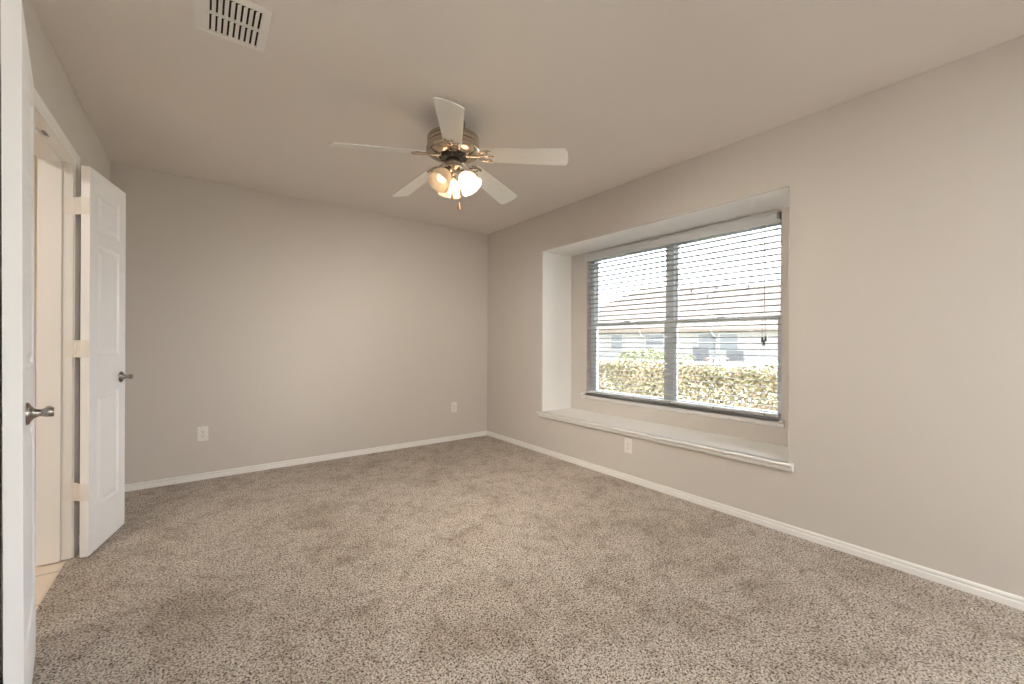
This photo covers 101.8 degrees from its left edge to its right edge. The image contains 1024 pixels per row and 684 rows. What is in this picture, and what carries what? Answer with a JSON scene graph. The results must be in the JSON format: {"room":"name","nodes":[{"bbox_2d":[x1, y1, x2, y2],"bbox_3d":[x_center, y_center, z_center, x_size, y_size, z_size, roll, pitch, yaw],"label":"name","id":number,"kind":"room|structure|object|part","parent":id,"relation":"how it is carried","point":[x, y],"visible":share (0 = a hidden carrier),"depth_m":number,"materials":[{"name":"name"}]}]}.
{"room":"empty bedroom","nodes":[
{"label":"empty bedroom","id":0,"kind":"room"},
{"bbox_2d":[34,155,36,518],"bbox_3d":[-2.668,-0.102,0.999,1.770,2.440,3.240,0,0,-37],"label":"wall","id":1,"kind":"structure","parent":0,"point":[35,157],"depth_m":2.62,"materials":[{"name":"beige paint"}]},
{"bbox_2d":[0,0,110,608],"bbox_3d":[-0.721,-0.097,-0.023,0.118,2.440,7.628,0,0,-37],"label":"wall","id":2,"kind":"structure","parent":0,"point":[51,82],"depth_m":1.88,"materials":[{"name":"grey paint"}]},
{"bbox_2d":[0,0,53,683],"bbox_3d":[-1.536,0.097,1.282,0.569,2.031,0.150,0,0,37],"label":"door","id":3,"kind":"structure","parent":2,"relation":"in","point":[18,412],"depth_m":1.11,"materials":[{"name":"white paint"}]},
{"bbox_3d":[-1.433,0.207,1.157,0.065,0.065,0.036,0,0,43],"label":"handle","id":4,"kind":"part","parent":3,"relation":"part of","materials":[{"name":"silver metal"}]},
{"bbox_3d":[-1.384,0.207,1.208,0.065,0.065,0.036,0,0,43],"label":"handle","id":5,"kind":"part","parent":3,"relation":"part of","materials":[{"name":"silver metal"}]},
{"bbox_3d":[-1.401,0.207,1.254,0.116,0.028,0.028,0,0,43],"label":"lever","id":6,"kind":"part","parent":3,"relation":"part of","materials":[{"name":"silver metal"}]},
{"bbox_2d":[0,88,79,676],"bbox_3d":[-2.007,0.070,1.804,0.017,2.102,1.017,0,0,-37],"label":"trim","id":7,"kind":"structure","parent":2,"relation":"attached to","point":[39,105],"depth_m":2.16,"materials":[{"name":"white wood"}]},
{"bbox_2d":[34,107,73,566],"bbox_3d":[-2.062,0.088,1.763,0.126,2.066,0.920,0,0,-37],"label":"trim","id":8,"kind":"structure","parent":2,"relation":"attached to","point":[55,168],"depth_m":2.10,"materials":[{"name":"white wood"}]},
{"bbox_2d":[63,165,132,557],"bbox_3d":[-2.313,0.100,2.338,0.153,2.020,0.434,0,0,-17],"label":"door","id":9,"kind":"structure","parent":2,"relation":"in","point":[100,349],"depth_m":2.26,"materials":[{"name":"white paint"}]},
{"bbox_3d":[-2.329,0.208,2.500,0.036,0.065,0.065,0,0,-25],"label":"handle","id":10,"kind":"part","parent":9,"relation":"part of","materials":[{"name":"silver metal"}]},
{"bbox_3d":[-2.291,0.209,2.469,0.028,0.028,0.116,0,0,-25],"label":"lever","id":11,"kind":"part","parent":9,"relation":"part of","materials":[{"name":"silver metal"}]},
{"bbox_2d":[111,163,487,483],"bbox_3d":[-1.488,-0.095,4.250,4.020,2.440,0.130,0,0,-37],"label":"wall","id":12,"kind":"structure","parent":0,"point":[284,327],"depth_m":3.75,"materials":[{"name":"grey paint"}]},
{"bbox_2d":[197,426,207,440],"bbox_3d":[-2.521,0.748,3.390,0.072,0.117,0.009,0,0,-37],"label":"wall outlet","id":13,"kind":"object","parent":12,"relation":"attached to","point":[202,432],"visible":1,"depth_m":3.39,"materials":[{"name":"white plastic"}]},
{"bbox_2d":[125,431,486,491],"bbox_3d":[-1.631,1.099,4.055,3.301,0.052,0.012,0,0,-37],"label":"baseboard","id":14,"kind":"structure","parent":12,"relation":"attached to","point":[208,475],"depth_m":3.74,"materials":[{"name":"white"}]},
{"bbox_2d":[451,402,456,412],"bbox_3d":[-0.666,0.751,4.781,0.072,0.117,0.009,0,0,-37],"label":"wall outlet","id":15,"kind":"object","parent":12,"relation":"attached to","point":[453,404],"visible":1,"depth_m":4.78,"materials":[{"name":"white plastic"}]},
{"bbox_2d":[0,435,1023,683],"bbox_3d":[-0.053,1.143,0.486,5.106,0.034,7.638,0,0,-37],"label":"floor","id":16,"kind":"structure","parent":0,"point":[486,559],"depth_m":1.86,"materials":[{"name":"beige carpet"}]},
{"bbox_2d":[29,0,1023,233],"bbox_3d":[0.092,-1.413,0.584,5.902,0.200,7.928,0,0,-37],"label":"ceiling","id":17,"kind":"structure","parent":0,"point":[631,90],"depth_m":2.06,"materials":[{"name":"white paint"}]},
{"bbox_2d":[192,0,272,52],"bbox_3d":[-1.143,-1.311,1.694,0.256,0.010,0.295,0,0,-37],"label":"ceiling vent","id":18,"kind":"object","parent":17,"relation":"in","point":[246,23],"visible":1,"depth_m":1.70,"materials":[{"name":"white metal"}]},
{"bbox_2d":[329,97,567,209],"bbox_3d":[-0.383,-1.041,2.492,1.302,0.542,1.280,0,0,-37],"label":"ceiling fan","id":19,"kind":"object","parent":17,"relation":"hanging from","point":[451,144],"visible":1,"depth_m":2.40,"materials":[{"name":"white wood"}]},
{"bbox_3d":[-0.736,-1.069,2.295,0.505,0.044,0.133,-6,3,-24],"label":"blade","id":20,"kind":"part","parent":19,"relation":"part of","materials":[{"name":"white wood"}]},
{"bbox_3d":[-0.635,-1.068,2.785,0.133,0.044,0.505,0,-6,-42],"label":"blade","id":21,"kind":"part","parent":19,"relation":"part of","materials":[{"name":"white wood"}]},
{"bbox_3d":[-0.413,-0.942,2.389,0.139,0.142,0.139,0,0,-37],"label":"lamp shade","id":22,"kind":"part","parent":19,"relation":"part of","materials":[{"name":"white glass"}]},
{"bbox_3d":[-0.398,-0.966,2.409,0.074,0.084,0.055,0,0,-37],"label":"bulb","id":23,"kind":"part","parent":19,"relation":"part of","materials":[{"name":"beige glass"}]},
{"bbox_3d":[-0.301,-1.067,2.048,0.133,0.044,0.505,0,6,-6],"label":"blade","id":24,"kind":"part","parent":19,"relation":"part of","materials":[{"name":"white wood"}]},
{"bbox_3d":[-0.382,-0.941,2.570,0.138,0.142,0.139,0,0,-37],"label":"lamp shade","id":25,"kind":"part","parent":19,"relation":"part of","materials":[{"name":"white glass"}]},
{"bbox_3d":[-0.243,-0.941,2.452,0.138,0.142,0.138,0,0,-37],"label":"lamp shade","id":26,"kind":"part","parent":19,"relation":"part of","materials":[{"name":"white glass"}]},
{"bbox_3d":[-0.139,-1.066,2.840,0.133,0.044,0.505,0,-6,30],"label":"blade","id":27,"kind":"part","parent":19,"relation":"part of","materials":[{"name":"white wood"}]},
{"bbox_3d":[0.068,-1.066,2.385,0.505,0.044,0.133,6,1,12],"label":"blade","id":28,"kind":"part","parent":19,"relation":"part of","materials":[{"name":"white wood"}]},
{"bbox_2d":[487,35,1023,596],"bbox_3d":[2.218,-0.085,2.181,0.574,2.440,7.628,0,0,-37],"label":"wall","id":29,"kind":"structure","parent":0,"point":[900,204],"depth_m":2.21,"materials":[{"name":"grey paint"}]},
{"bbox_2d":[624,438,631,453],"bbox_3d":[0.946,0.846,3.387,0.009,0.117,0.072,0,0,-37],"label":"wall outlet","id":30,"kind":"object","parent":29,"relation":"attached to","point":[627,442],"visible":1,"depth_m":3.38,"materials":[{"name":"white plastic"}]},
{"bbox_2d":[537,408,793,471],"bbox_3d":[1.125,0.738,3.481,0.458,0.050,2.296,0,0,-37],"label":"window sill","id":31,"kind":"structure","parent":29,"relation":"attached to","point":[775,456],"depth_m":3.14,"materials":[{"name":"white"}]},
{"bbox_2d":[581,220,784,427],"bbox_3d":[1.354,-0.161,3.650,0.165,1.500,1.889,0,0,-37],"label":"window","id":32,"kind":"structure","parent":29,"relation":"in","point":[736,416],"depth_m":3.62,"materials":[{"name":"white plastic"}]},
{"bbox_3d":[1.122,0.166,4.017,0.025,0.718,0.832,0,0,-37],"label":"sash","id":33,"kind":"part","parent":32,"relation":"part of","materials":[{"name":"clear glass"}]},
{"bbox_3d":[1.148,-0.517,4.035,0.025,0.716,0.832,0,0,-37],"label":"sash","id":34,"kind":"part","parent":32,"relation":"part of","materials":[{"name":"clear glass"}]},
{"bbox_2d":[584,212,781,417],"bbox_3d":[1.324,-0.190,3.621,0.084,1.432,1.807,0,0,-37],"label":"window blind","id":35,"kind":"object","parent":32,"relation":"attached to","point":[773,218],"visible":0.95,"depth_m":3.41,"materials":[{"name":"grey plastic"}]},
{"bbox_3d":[1.366,-0.180,3.588,0.055,1.371,1.483,0,0,-37],"label":"ladder cord","id":36,"kind":"part","parent":35,"relation":"part of","materials":[{"name":"white fabric"}]},
{"bbox_3d":[1.337,0.515,3.623,0.052,0.022,1.793,0,0,-37],"label":"rail","id":37,"kind":"part","parent":35,"relation":"part of","materials":[{"name":"grey plastic"}]},
{"bbox_3d":[1.792,-0.435,2.956,0.006,0.810,0.023,0,0,-37],"label":"lift cord","id":38,"kind":"part","parent":35,"relation":"part of","materials":[{"name":"white fabric"}]},
{"bbox_3d":[1.325,0.562,3.629,0.100,0.055,1.889,0,0,-37],"label":"sill","id":39,"kind":"part","parent":32,"relation":"part of","materials":[{"name":"white"}]},
{"bbox_3d":[1.668,0.167,3.290,0.025,0.718,0.826,0,0,-37],"label":"sash","id":40,"kind":"part","parent":32,"relation":"part of","materials":[{"name":"clear glass"}]},
{"bbox_3d":[1.693,-0.516,3.308,0.025,0.716,0.826,0,0,-37],"label":"sash","id":41,"kind":"part","parent":32,"relation":"part of","materials":[{"name":"white plastic"}]},
{"bbox_2d":[486,431,1023,610],"bbox_3d":[1.979,1.109,2.004,0.012,0.052,7.628,0,0,-37],"label":"baseboard","id":42,"kind":"structure","parent":29,"relation":"attached to","point":[977,589],"depth_m":2.34,"materials":[{"name":"white"}]},
{"label":"outside","id":43,"kind":"structure","parent":0,"visible":0},
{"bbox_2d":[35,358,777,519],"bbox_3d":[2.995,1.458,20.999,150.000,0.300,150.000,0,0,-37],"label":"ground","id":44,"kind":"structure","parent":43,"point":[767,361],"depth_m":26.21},
{"bbox_2d":[615,349,663,397],"bbox_3d":[3.051,0.728,9.605,0.965,1.164,1.296,0,0,-37],"label":"boxwood shrub","id":45,"kind":"object","parent":44,"relation":"on","point":[656,353],"visible":0.15,"depth_m":9.41,"materials":[{"name":"green plant"}]},
{"bbox_2d":[678,354,694,384],"bbox_3d":[4.625,0.799,11.498,0.771,1.024,0.693,0,0,-37],"label":"boxwood shrub","id":46,"kind":"object","parent":44,"relation":"on","point":[679,355],"visible":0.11,"depth_m":11.32,"materials":[{"name":"green plant"}]},
{"bbox_2d":[598,358,777,411],"bbox_3d":[2.282,0.779,6.472,1.067,1.032,9.783,0,0,-37],"label":"hedge","id":47,"kind":"object","parent":44,"relation":"on","point":[656,370],"visible":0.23,"depth_m":5.56,"materials":[{"name":"green plant"}]},
{"bbox_2d":[598,284,780,359],"bbox_3d":[22.553,-1.787,35.225,38.100,6.352,10.248,0,0,16],"label":"house","id":48,"kind":"structure","parent":44,"relation":"on","point":[682,342],"depth_m":33.81,"materials":[{"name":"grey paint"}]},
{"bbox_3d":[8.686,-0.008,34.517,0.900,1.200,0.016,0,0,16],"label":"pane","id":49,"kind":"part","parent":48,"relation":"part of","materials":[{"name":"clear glass"}]},
{"bbox_3d":[11.526,-0.174,33.717,1.400,0.850,0.016,0,0,16],"label":"pane","id":50,"kind":"part","parent":48,"relation":"part of","materials":[{"name":"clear glass"}]},
{"bbox_3d":[15.375,0.023,32.632,1.400,1.280,0.016,0,0,16],"label":"pane","id":51,"kind":"part","parent":48,"relation":"part of","materials":[{"name":"clear glass"}]},
{"bbox_3d":[16.795,0.027,32.232,1.250,1.280,0.016,0,0,16],"label":"pane","id":52,"kind":"part","parent":48,"relation":"part of","materials":[{"name":"clear glass"}]},
{"bbox_2d":[692,346,712,362],"bbox_3d":[9.249,0.772,20.222,0.772,1.115,0.790,0,0,11],"label":"patio chair","id":53,"kind":"object","parent":44,"relation":"on","point":[697,352],"visible":0.77,"depth_m":20.46,"materials":[{"name":"grey"}]},
{"bbox_2d":[704,358,728,365],"bbox_3d":[9.356,1.028,19.019,0.760,0.600,0.760,0,0,-37],"label":"patio table","id":54,"kind":"object","parent":44,"relation":"on","point":[704,358],"visible":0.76,"depth_m":18.86,"materials":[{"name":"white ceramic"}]},
{"bbox_2d":[726,350,744,365],"bbox_3d":[10.647,0.872,19.847,0.772,0.922,0.735,0,0,27],"label":"patio chair","id":55,"kind":"object","parent":44,"relation":"on","point":[736,356],"visible":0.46,"depth_m":20.02,"materials":[{"name":"grey plastic"}]},
{"bbox_3d":[10.771,0.675,20.089,0.740,0.527,0.191,0,0,27],"label":"backrest","id":56,"kind":"part","parent":55,"relation":"part of","materials":[{"name":"grey"}]},
{"bbox_3d":[10.611,0.948,19.778,0.740,0.050,0.580,0,0,27],"label":"seat","id":57,"kind":"part","parent":55,"relation":"part of","materials":[{"name":"grey plastic"}]}
]}

